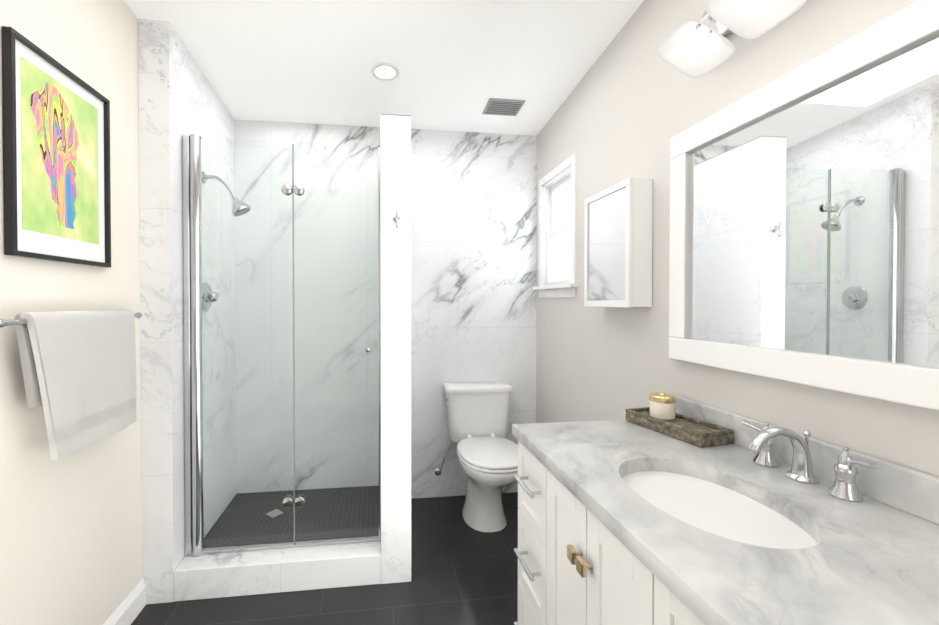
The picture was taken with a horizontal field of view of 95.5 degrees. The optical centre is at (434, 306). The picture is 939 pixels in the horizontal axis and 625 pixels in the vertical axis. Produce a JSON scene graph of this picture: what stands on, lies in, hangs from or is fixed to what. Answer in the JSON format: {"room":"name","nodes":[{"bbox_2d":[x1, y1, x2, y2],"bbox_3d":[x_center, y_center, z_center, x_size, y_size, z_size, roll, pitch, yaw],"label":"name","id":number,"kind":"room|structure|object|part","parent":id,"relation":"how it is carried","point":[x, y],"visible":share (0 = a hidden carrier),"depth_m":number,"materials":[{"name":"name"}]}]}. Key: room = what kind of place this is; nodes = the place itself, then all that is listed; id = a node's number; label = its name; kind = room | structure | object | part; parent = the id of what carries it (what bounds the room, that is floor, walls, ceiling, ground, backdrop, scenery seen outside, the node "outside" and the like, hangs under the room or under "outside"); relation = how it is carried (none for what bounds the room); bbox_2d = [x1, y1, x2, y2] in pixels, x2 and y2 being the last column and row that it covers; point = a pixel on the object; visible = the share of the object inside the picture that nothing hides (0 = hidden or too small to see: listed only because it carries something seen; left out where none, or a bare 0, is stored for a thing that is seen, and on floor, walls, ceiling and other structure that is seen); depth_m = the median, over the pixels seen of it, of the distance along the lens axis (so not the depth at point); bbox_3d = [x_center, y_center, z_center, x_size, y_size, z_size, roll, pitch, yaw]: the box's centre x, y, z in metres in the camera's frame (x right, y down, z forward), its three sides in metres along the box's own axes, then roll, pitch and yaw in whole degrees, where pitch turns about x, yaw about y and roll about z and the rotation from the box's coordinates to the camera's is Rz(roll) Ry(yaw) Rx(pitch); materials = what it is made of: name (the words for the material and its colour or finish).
{"room":"bathroom","nodes":[
{"label":"bathroom","id":0,"kind":"room"},
{"bbox_2d":[0,0,141,624],"bbox_3d":[-1.147,-0.089,0.596,0.100,2.777,4.320,0,1,-8],"label":"wall","id":1,"kind":"structure","parent":0,"point":[70,539],"depth_m":1.43,"materials":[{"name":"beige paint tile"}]},
{"bbox_2d":[2,26,110,266],"bbox_3d":[-1.185,-0.452,1.365,0.024,0.617,0.428,0,1,-8],"label":"picture frame","id":2,"kind":"object","parent":1,"relation":"attached to","point":[56,164],"visible":0.98,"depth_m":1.31,"materials":[{"name":"black"}]},
{"bbox_2d":[20,56,98,244],"bbox_3d":[-1.186,-0.465,1.365,0.001,0.487,0.332,0,1,-8],"label":"art","id":3,"kind":"object","parent":2,"relation":"attached to","point":[59,124],"depth_m":1.33},
{"bbox_2d":[0,309,142,460],"bbox_3d":[-1.145,0.226,1.374,0.105,0.427,0.673,0,1,-8],"label":"towel rail","id":4,"kind":"object","parent":1,"relation":"attached to","point":[79,371],"visible":1,"depth_m":1.31,"materials":[{"name":"white fabric"}]},
{"bbox_2d":[103,578,145,624],"bbox_3d":[-1.034,1.246,0.204,0.014,0.115,3.284,0,1,-8],"label":"baseboard","id":5,"kind":"structure","parent":1,"relation":"attached to","point":[131,606],"depth_m":1.73,"materials":[{"name":"white wood"}]},
{"bbox_2d":[138,19,236,603],"bbox_3d":[-1.250,0.027,2.240,0.124,2.506,0.833,0,1,-8],"label":"wall","id":6,"kind":"structure","parent":0,"point":[179,97],"depth_m":1.86,"materials":[{"name":"stone"}]},
{"bbox_2d":[182,136,191,555],"bbox_3d":[-1.134,0.183,1.962,0.028,1.925,0.032,0,1,-8],"label":"door jamb","id":7,"kind":"object","parent":6,"relation":"attached to","point":[187,338],"visible":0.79,"depth_m":1.95,"materials":[{"name":"silver metal"}]},
{"bbox_2d":[190,136,203,556],"bbox_3d":[-1.096,0.185,1.963,0.046,1.921,0.046,0,1,-8],"label":"door jamb","id":8,"kind":"structure","parent":6,"relation":"attached to","point":[196,348],"depth_m":1.95,"materials":[{"name":"silver metal"}]},
{"bbox_2d":[202,282,217,311],"bbox_3d":[-1.150,-0.050,2.194,0.061,0.150,0.161,0,1,-8],"label":"shower valve","id":9,"kind":"object","parent":6,"relation":"attached to","point":[206,305],"depth_m":2.17,"materials":[{"name":"silver metal"}]},
{"bbox_2d":[201,171,250,215],"bbox_3d":[-1.069,-0.580,2.205,0.225,0.220,0.103,0,1,-8],"label":"shower head","id":10,"kind":"object","parent":6,"relation":"attached to","point":[237,211],"depth_m":2.18},
{"bbox_3d":[-1.104,-0.622,2.186,0.145,0.101,0.034,0,1,-8],"label":"arm","id":11,"kind":"part","parent":10,"relation":"part of"},
{"bbox_2d":[174,540,380,601],"bbox_3d":[-0.700,1.215,1.986,0.894,0.135,0.158,0,1,-8],"label":"sill","id":12,"kind":"structure","parent":6,"relation":"attached to","point":[226,574],"depth_m":1.92,"materials":[{"name":"stone"}]},
{"bbox_2d":[202,536,379,553],"bbox_3d":[-0.706,1.139,2.030,0.889,0.015,0.024,0,1,-8],"label":"threshold","id":13,"kind":"object","parent":12,"relation":"on","point":[286,545],"visible":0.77,"depth_m":2.02,"materials":[{"name":"silver metal"}]},
{"bbox_2d":[189,134,377,548],"bbox_3d":[-0.697,0.171,2.013,0.856,1.917,0.057,0,1,-8],"label":"shower door","id":14,"kind":"structure","parent":6,"relation":"attached to","point":[367,349],"depth_m":2.02,"materials":[{"name":"clear glass"}]},
{"bbox_3d":[-0.874,0.176,1.997,0.408,1.907,0.008,0,1,-8],"label":"glass","id":15,"kind":"part","parent":14,"relation":"part of","materials":[{"name":"clear glass"}]},
{"bbox_2d":[281,184,291,194],"bbox_3d":[-0.693,-0.551,1.998,0.052,0.052,0.014,0,1,-8],"label":"disc","id":16,"kind":"object","parent":14,"relation":"attached to","point":[286,189],"visible":1,"depth_m":1.99,"materials":[{"name":"silver metal"}]},
{"bbox_2d":[282,497,293,507],"bbox_3d":[-0.693,0.929,2.016,0.052,0.052,0.014,0,1,-8],"label":"disc","id":17,"kind":"object","parent":14,"relation":"attached to","point":[287,502],"visible":1,"depth_m":2.01,"materials":[{"name":"silver metal"}]},
{"bbox_2d":[292,144,294,542],"bbox_3d":[-0.668,0.181,2.024,0.006,1.897,0.012,0,1,-8],"label":"seal","id":18,"kind":"object","parent":14,"relation":"attached to","point":[293,338],"visible":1,"depth_m":2.02,"materials":[{"name":"grey"}]},
{"bbox_2d":[293,184,303,194],"bbox_3d":[-0.640,-0.551,2.005,0.052,0.052,0.014,0,1,-8],"label":"disc","id":19,"kind":"object","parent":14,"relation":"attached to","point":[298,189],"visible":1,"depth_m":2.00,"materials":[{"name":"silver metal"}]},
{"bbox_2d":[294,496,304,506],"bbox_3d":[-0.640,0.929,2.023,0.052,0.052,0.014,0,1,-8],"label":"disc","id":20,"kind":"object","parent":14,"relation":"attached to","point":[299,501],"visible":1,"depth_m":2.02,"materials":[{"name":"silver metal"}]},
{"bbox_3d":[-0.469,0.180,2.050,0.394,1.897,0.008,0,1,-8],"label":"glass","id":21,"kind":"part","parent":14,"relation":"part of","materials":[{"name":"clear glass"}]},
{"bbox_2d":[131,492,518,624],"bbox_3d":[-0.064,1.327,0.755,2.285,0.060,4.320,0,1,-8],"label":"floor","id":22,"kind":"structure","parent":0,"point":[463,572],"depth_m":1.89,"materials":[{"name":"tile"}]},
{"bbox_2d":[204,486,378,547],"bbox_3d":[-0.755,1.228,2.400,0.894,0.100,0.674,0,1,-8],"label":"pan","id":23,"kind":"object","parent":22,"relation":"on","point":[354,525],"depth_m":2.37,"materials":[{"name":"tile"}]},
{"bbox_2d":[266,509,283,517],"bbox_3d":[-0.906,1.175,2.418,0.074,0.004,0.074,1,1,37],"label":"floor drain","id":24,"kind":"object","parent":23,"relation":"on","point":[273,513],"depth_m":2.41,"materials":[{"name":"silver metal"}]},
{"bbox_2d":[435,381,517,531],"bbox_3d":[0.285,0.890,2.519,0.481,0.772,0.702,0,1,-8],"label":"toilet","id":25,"kind":"object","parent":22,"relation":"on","point":[477,423],"visible":0.88,"depth_m":2.54,"materials":[{"name":"white ceramic"}]},
{"bbox_3d":[0.278,0.699,2.762,0.404,0.320,0.192,0,1,-8],"label":"tank","id":26,"kind":"part","parent":25,"relation":"part of","materials":[{"name":"white ceramic"}]},
{"bbox_3d":[0.278,0.520,2.758,0.432,0.036,0.216,0,1,-8],"label":"tank lid","id":27,"kind":"part","parent":25,"relation":"part of","materials":[{"name":"white ceramic"}]},
{"bbox_3d":[0.323,0.844,2.421,0.374,0.017,0.497,0,1,-8],"label":"seat","id":28,"kind":"part","parent":25,"relation":"part of","materials":[{"name":"white plastic"}]},
{"bbox_3d":[0.323,0.823,2.421,0.372,0.023,0.495,0,1,-8],"label":"lid","id":29,"kind":"part","parent":25,"relation":"part of","materials":[{"name":"white ceramic"}]},
{"bbox_3d":[0.316,1.065,2.481,0.362,0.424,0.600,0,1,-8],"label":"bowl","id":30,"kind":"part","parent":25,"relation":"part of","materials":[{"name":"white ceramic"}]},
{"bbox_2d":[512,434,711,624],"bbox_3d":[0.677,0.876,0.649,0.638,0.845,1.725,0,1,-8],"label":"bathroom vanity","id":31,"kind":"object","parent":22,"relation":"on","point":[574,569],"depth_m":1.03,"materials":[{"name":"white wood"}]},
{"bbox_3d":[0.284,0.790,1.364,0.033,0.010,0.010,0,1,-8],"label":"pull post","id":32,"kind":"part","parent":31,"relation":"part of","materials":[{"name":"silver metal"}]},
{"bbox_3d":[0.315,1.056,1.344,0.012,0.158,0.169,0,1,-8],"label":"drawer panel","id":33,"kind":"part","parent":31,"relation":"part of","materials":[{"name":"white wood"}]},
{"bbox_3d":[0.312,0.474,1.336,0.018,0.042,0.165,0,1,-8],"label":"drawer rail","id":34,"kind":"part","parent":31,"relation":"part of","materials":[{"name":"white wood"}]},
{"bbox_3d":[0.312,0.670,1.339,0.018,0.042,0.165,0,1,-8],"label":"drawer rail","id":35,"kind":"part","parent":31,"relation":"part of","materials":[{"name":"white wood"}]},
{"bbox_3d":[0.312,0.912,1.341,0.018,0.042,0.165,0,1,-8],"label":"drawer rail","id":36,"kind":"part","parent":31,"relation":"part of","materials":[{"name":"white wood"}]},
{"bbox_3d":[0.312,0.958,1.342,0.018,0.042,0.165,0,1,-8],"label":"drawer rail","id":37,"kind":"part","parent":31,"relation":"part of","materials":[{"name":"white wood"}]},
{"bbox_3d":[0.312,0.716,1.339,0.018,0.042,0.165,0,1,-8],"label":"drawer rail","id":38,"kind":"part","parent":31,"relation":"part of","materials":[{"name":"white wood"}]},
{"bbox_3d":[0.315,0.572,1.338,0.012,0.158,0.169,0,1,-8],"label":"drawer panel","id":39,"kind":"part","parent":31,"relation":"part of","materials":[{"name":"white wood"}]},
{"bbox_3d":[0.315,0.814,1.341,0.012,0.158,0.169,0,1,-8],"label":"drawer panel","id":40,"kind":"part","parent":31,"relation":"part of","materials":[{"name":"white wood"}]},
{"bbox_3d":[0.298,0.550,1.254,0.033,0.010,0.010,0,1,-8],"label":"pull post","id":41,"kind":"part","parent":31,"relation":"part of","materials":[{"name":"silver metal"}]},
{"bbox_3d":[0.298,0.792,1.257,0.033,0.010,0.010,0,1,-8],"label":"pull post","id":42,"kind":"part","parent":31,"relation":"part of","materials":[{"name":"silver metal"}]},
{"bbox_3d":[0.344,0.484,1.095,0.018,0.055,0.119,0,1,-8],"label":"door rail","id":43,"kind":"part","parent":31,"relation":"part of","materials":[{"name":"white wood"}]},
{"bbox_3d":[0.347,0.817,1.100,0.012,0.616,0.123,0,1,-8],"label":"door panel","id":44,"kind":"part","parent":31,"relation":"part of","materials":[{"name":"white wood"}]},
{"bbox_3d":[0.375,0.486,0.862,0.018,0.055,0.125,0,1,-8],"label":"door rail","id":45,"kind":"part","parent":31,"relation":"part of","materials":[{"name":"white wood"}]},
{"bbox_3d":[0.378,0.820,0.866,0.012,0.616,0.129,0,1,-8],"label":"door panel","id":46,"kind":"part","parent":31,"relation":"part of","materials":[{"name":"white wood"}]},
{"bbox_3d":[0.413,0.581,0.596,0.012,0.158,0.216,0,1,-8],"label":"drawer panel","id":47,"kind":"part","parent":31,"relation":"part of","materials":[{"name":"white wood"}]},
{"bbox_3d":[0.410,0.483,0.594,0.018,0.042,0.212,0,1,-8],"label":"drawer rail","id":48,"kind":"part","parent":31,"relation":"part of","materials":[{"name":"white wood"}]},
{"bbox_2d":[512,420,938,624],"bbox_3d":[0.689,0.435,0.644,0.614,0.037,1.762,0,1,-8],"label":"countertop","id":49,"kind":"structure","parent":31,"relation":"on","point":[877,563],"depth_m":0.75,"materials":[{"name":"grey stone"}]},
{"bbox_2d":[625,392,733,447],"bbox_3d":[0.786,0.348,1.391,0.130,0.118,0.300,0,1,-18],"label":"tray","id":50,"kind":"object","parent":49,"relation":"on","point":[659,414],"visible":1,"depth_m":1.37,"materials":[{"name":"stone"}]},
{"bbox_2d":[649,392,675,420],"bbox_3d":[0.771,0.333,1.438,0.080,0.087,0.080,0,1,-8],"label":"candle","id":51,"kind":"object","parent":50,"relation":"on","point":[662,405],"depth_m":1.41,"materials":[{"name":"white wax"}]},
{"bbox_2d":[620,466,827,545],"bbox_3d":[0.598,0.520,0.944,0.313,0.165,0.450,0,1,-8],"label":"sink","id":52,"kind":"object","parent":49,"relation":"in","point":[728,515],"depth_m":0.95,"materials":[{"name":"white ceramic"}]},
{"bbox_2d":[740,418,883,501],"bbox_3d":[0.828,0.349,1.011,0.172,0.126,0.314,0,1,-8],"label":"faucet","id":53,"kind":"object","parent":49,"relation":"on","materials":[{"name":"silver metal"}]},
{"bbox_2d":[124,0,643,135],"bbox_3d":[-0.064,-1.337,0.724,2.285,0.406,4.320,0,1,-8],"label":"ceiling","id":54,"kind":"structure","parent":0,"point":[458,64],"depth_m":2.05,"materials":[{"name":"white paint"}]},
{"bbox_2d":[371,63,399,80],"bbox_3d":[-0.252,-1.202,2.183,0.148,0.019,0.148,0,1,-8],"label":"recessed light","id":55,"kind":"object","parent":54,"relation":"in","point":[385,71],"visible":1,"depth_m":2.18,"materials":[{"name":"white plastic"}]},
{"bbox_2d":[482,98,524,115],"bbox_3d":[0.411,-1.184,2.534,0.214,0.024,0.170,0,1,-8],"label":"ceiling vent","id":56,"kind":"object","parent":54,"relation":"in","point":[504,107],"visible":1,"depth_m":2.52,"materials":[{"name":"grey metal"}]},
{"bbox_2d":[234,120,536,498],"bbox_3d":[-0.340,0.053,2.832,2.285,2.440,0.100,0,1,-8],"label":"wall","id":57,"kind":"structure","parent":0,"point":[473,244],"depth_m":2.76,"materials":[{"name":"stone"}]},
{"bbox_2d":[380,115,410,583],"bbox_3d":[-0.231,0.198,2.377,0.140,2.160,0.833,0,1,-8],"label":"wall","id":58,"kind":"structure","parent":0,"point":[395,337],"depth_m":1.96,"materials":[{"name":"stone"}]},
{"bbox_2d":[378,147,380,539],"bbox_3d":[-0.268,0.187,2.077,0.009,1.915,0.020,0,1,-8],"label":"door jamb","id":59,"kind":"structure","parent":58,"relation":"attached to","point":[379,325],"depth_m":2.07,"materials":[{"name":"silver metal"}]},
{"bbox_2d":[393,211,399,227],"bbox_3d":[-0.169,-0.394,1.933,0.032,0.078,0.048,0,1,-8],"label":"robe hook","id":60,"kind":"object","parent":58,"relation":"attached to","point":[396,218],"visible":0.98,"depth_m":1.92,"materials":[{"name":"silver metal"}]},
{"bbox_2d":[536,0,938,476],"bbox_3d":[1.020,-0.093,0.882,0.100,2.777,4.320,0,1,-8],"label":"wall","id":61,"kind":"structure","parent":0,"point":[639,103],"depth_m":1.65,"materials":[{"name":"white paint"}]},
{"bbox_2d":[533,283,577,289],"bbox_3d":[0.750,-0.118,2.591,0.105,0.022,0.570,0,1,-8],"label":"window sill","id":62,"kind":"structure","parent":61,"relation":"on","point":[569,285],"depth_m":2.49,"materials":[{"name":"white wood"}]},
{"bbox_2d":[538,153,576,297],"bbox_3d":[0.782,-0.447,2.592,0.102,0.785,0.530,0,1,-8],"label":"window","id":63,"kind":"structure","parent":61,"relation":"in","point":[571,161],"depth_m":2.69,"materials":[{"name":"white"}]},
{"bbox_3d":[0.752,-0.306,2.783,0.028,0.284,0.032,0,1,-8],"label":"window sash","id":64,"kind":"part","parent":63,"relation":"part of","materials":[{"name":"white wood"}]},
{"bbox_3d":[0.781,-0.617,2.783,0.028,0.272,0.032,0,1,-8],"label":"window sash","id":65,"kind":"part","parent":63,"relation":"part of","materials":[{"name":"white wood"}]},
{"bbox_3d":[0.788,-0.788,2.588,0.090,0.012,0.440,0,1,-8],"label":"top window jamb","id":66,"kind":"part","parent":63,"relation":"part of","materials":[{"name":"white wood"}]},
{"bbox_3d":[0.739,-0.081,2.590,0.012,0.053,0.530,0,1,-8],"label":"window apron","id":67,"kind":"part","parent":63,"relation":"part of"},
{"bbox_3d":[0.777,-0.145,2.595,0.028,0.032,0.416,0,1,-8],"label":"window sash","id":68,"kind":"part","parent":63,"relation":"part of","materials":[{"name":"white wood"}]},
{"bbox_3d":[0.777,-0.462,2.591,0.028,0.032,0.416,0,1,-8],"label":"lower window sash top rail","id":69,"kind":"part","parent":63,"relation":"part of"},
{"bbox_3d":[0.806,-0.766,2.591,0.028,0.032,0.416,0,1,-8],"label":"top rail of the upper window sash","id":70,"kind":"part","parent":63,"relation":"part of","materials":[{"name":"white wood"}]},
{"bbox_3d":[0.806,-0.462,2.595,0.028,0.032,0.416,0,1,-8],"label":"window sash","id":71,"kind":"part","parent":63,"relation":"part of","materials":[{"name":"white wood"}]},
{"bbox_3d":[0.826,-0.456,2.597,0.004,0.653,0.416,0,1,-8],"label":"glowing window glass","id":72,"kind":"part","parent":63,"relation":"part of","materials":[{"name":"white glass"}]},
{"bbox_2d":[584,177,652,307],"bbox_3d":[0.788,-0.253,1.852,0.100,0.509,0.367,0,1,-8],"label":"medicine cabinet","id":73,"kind":"object","parent":61,"relation":"attached to","point":[618,244],"visible":1,"depth_m":1.74,"materials":[{"name":"white wood"}]},
{"bbox_3d":[0.725,-0.255,2.014,0.018,0.453,0.028,0,1,-8],"label":"door","id":74,"kind":"part","parent":73,"relation":"part of","materials":[{"name":"white wood"}]},
{"bbox_2d":[588,187,625,300],"bbox_3d":[0.749,-0.253,1.847,0.010,0.459,0.317,0,1,-8],"label":"mirror","id":75,"kind":"object","parent":73,"relation":"on","point":[607,209],"depth_m":1.83,"materials":[{"name":"silver metal"}]},
{"bbox_3d":[0.747,-0.013,1.849,0.018,0.028,0.367,0,1,-8],"label":"door","id":76,"kind":"part","parent":73,"relation":"part of","materials":[{"name":"white wood"}]},
{"bbox_3d":[0.747,-0.494,1.843,0.018,0.028,0.367,0,1,-8],"label":"door","id":77,"kind":"part","parent":73,"relation":"part of","materials":[{"name":"white wood"}]},
{"bbox_3d":[0.769,-0.251,1.678,0.018,0.453,0.028,0,1,-8],"label":"door","id":78,"kind":"part","parent":73,"relation":"part of","materials":[{"name":"white wood"}]},
{"bbox_2d":[656,0,806,77],"bbox_3d":[0.840,-0.828,0.961,0.229,0.236,0.820,0,1,-8],"label":"sconce","id":79,"kind":"object","parent":61,"relation":"attached to","point":[703,48],"visible":1,"depth_m":1.21,"materials":[{"name":"white glass"}]},
{"bbox_3d":[0.764,-0.776,1.254,0.155,0.125,0.176,0,1,-8],"label":"lamp shade","id":80,"kind":"part","parent":79,"relation":"part of","materials":[{"name":"white glass"}]},
{"bbox_3d":[0.783,-0.794,1.256,0.054,0.063,0.050,0,1,-8],"label":"bulb","id":81,"kind":"part","parent":79,"relation":"part of","materials":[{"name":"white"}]},
{"bbox_2d":[696,11,716,33],"bbox_3d":[0.812,-0.849,1.259,0.068,0.073,0.052,0,1,-8],"label":"socket","id":82,"kind":"object","parent":79,"relation":"attached to","point":[706,18],"depth_m":1.24,"materials":[{"name":"silver metal"}]},
{"bbox_3d":[0.809,-0.792,1.058,0.054,0.063,0.050,0,1,-8],"label":"bulb","id":83,"kind":"part","parent":79,"relation":"part of","materials":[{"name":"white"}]},
{"bbox_3d":[0.790,-0.773,1.056,0.155,0.125,0.176,0,1,-8],"label":"lamp shade","id":84,"kind":"part","parent":79,"relation":"part of","materials":[{"name":"white glass"}]},
{"bbox_2d":[669,0,938,410],"bbox_3d":[0.952,-0.202,0.880,0.030,0.795,1.336,0,1,-8],"label":"mirror","id":85,"kind":"object","parent":61,"relation":"attached to","point":[804,225],"visible":1,"depth_m":1.02,"materials":[{"name":"silver metal"}]},
{"bbox_3d":[0.865,-0.209,1.503,0.022,0.639,0.078,0,1,-8],"label":"frame","id":86,"kind":"part","parent":85,"relation":"part of","materials":[{"name":"white wood"}]},
{"bbox_3d":[0.948,-0.560,0.875,0.022,0.078,1.336,0,1,-8],"label":"frame","id":87,"kind":"part","parent":85,"relation":"part of","materials":[{"name":"white wood"}]},
{"bbox_2d":[673,394,938,521],"bbox_3d":[0.983,0.373,0.682,0.020,0.085,1.762,0,1,-8],"label":"backsplash","id":88,"kind":"structure","parent":61,"relation":"attached to","point":[917,492],"depth_m":0.88,"materials":[{"name":"white stone"}]}
]}

